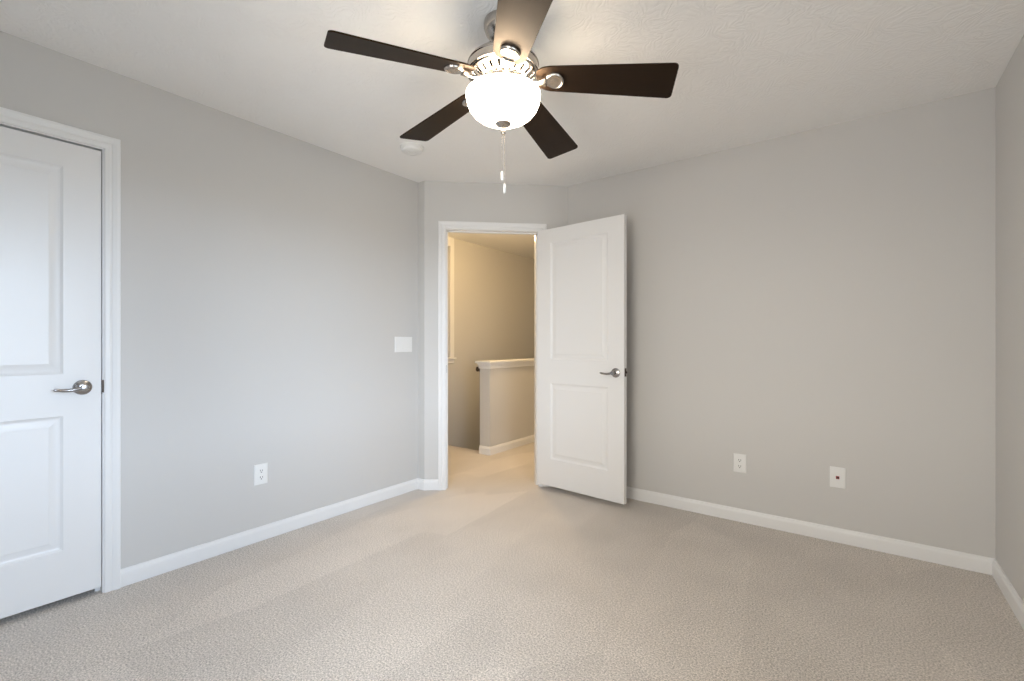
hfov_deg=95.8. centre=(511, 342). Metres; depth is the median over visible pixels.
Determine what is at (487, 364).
cap
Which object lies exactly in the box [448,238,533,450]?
wall
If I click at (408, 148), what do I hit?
smoke detector
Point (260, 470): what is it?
wall outlet
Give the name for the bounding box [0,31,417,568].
wall
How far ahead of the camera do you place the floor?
2.01 m
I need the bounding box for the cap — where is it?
[475,358,533,368]
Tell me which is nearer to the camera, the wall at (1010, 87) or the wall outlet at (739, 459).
the wall at (1010, 87)
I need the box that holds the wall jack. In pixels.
[830,466,845,488]
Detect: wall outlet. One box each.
[254,463,267,485]
[734,453,745,472]
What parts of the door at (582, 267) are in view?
lever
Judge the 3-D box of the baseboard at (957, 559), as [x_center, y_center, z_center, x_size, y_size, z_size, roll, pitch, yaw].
[0.279,1.119,1.607,2.576,0.083,3.688,0,0,37]
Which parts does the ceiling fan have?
blade, blade, blade arm, lamp shade, pull chain, blade arm, blade, blade arm, blade, blade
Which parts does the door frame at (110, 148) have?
strike plate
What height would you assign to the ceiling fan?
0.680 m
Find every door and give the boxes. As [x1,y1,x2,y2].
[0,126,100,618]
[538,214,626,503]
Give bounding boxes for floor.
[0,442,1023,680]
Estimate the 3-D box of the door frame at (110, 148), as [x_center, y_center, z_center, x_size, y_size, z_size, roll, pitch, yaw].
[-2.178,0.101,1.881,0.148,2.124,0.887,0,0,37]
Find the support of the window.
in the wall at (494, 288)
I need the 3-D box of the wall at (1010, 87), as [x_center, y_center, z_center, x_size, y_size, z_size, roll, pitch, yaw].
[1.293,-0.057,0.717,0.115,2.440,3.898,0,0,37]
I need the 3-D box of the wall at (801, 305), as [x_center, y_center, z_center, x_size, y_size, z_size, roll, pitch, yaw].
[1.516,-0.057,3.056,2.561,2.440,0.115,0,0,37]
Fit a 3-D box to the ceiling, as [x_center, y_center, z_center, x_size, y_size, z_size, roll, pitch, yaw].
[0.537,-1.352,3.470,5.100,0.150,8.200,0,0,37]
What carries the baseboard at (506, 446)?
attached to the wall at (506, 394)
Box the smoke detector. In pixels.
[400,142,423,155]
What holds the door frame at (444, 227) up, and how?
attached to the wall at (437, 200)
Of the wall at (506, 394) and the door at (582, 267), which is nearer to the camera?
the door at (582, 267)
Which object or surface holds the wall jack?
attached to the wall at (801, 305)
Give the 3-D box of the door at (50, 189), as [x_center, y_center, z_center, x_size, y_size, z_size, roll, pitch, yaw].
[-2.148,0.122,1.855,0.153,2.020,0.784,0,0,37]
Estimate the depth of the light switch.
3.57 m
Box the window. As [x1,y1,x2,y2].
[448,237,456,362]
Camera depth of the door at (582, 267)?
3.44 m
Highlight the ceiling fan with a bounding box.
[324,0,678,192]
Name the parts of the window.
casing, sill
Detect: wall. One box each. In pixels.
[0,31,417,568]
[418,181,567,479]
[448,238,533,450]
[480,366,533,446]
[568,87,995,558]
[996,35,1023,602]
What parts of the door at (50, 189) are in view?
lever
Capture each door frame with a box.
[0,107,120,592]
[438,221,546,489]
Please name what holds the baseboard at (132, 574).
attached to the wall at (269, 277)
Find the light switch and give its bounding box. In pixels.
[395,337,411,351]
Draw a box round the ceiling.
[0,0,1023,258]
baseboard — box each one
[121,478,437,586]
[479,435,533,455]
[547,485,1023,629]

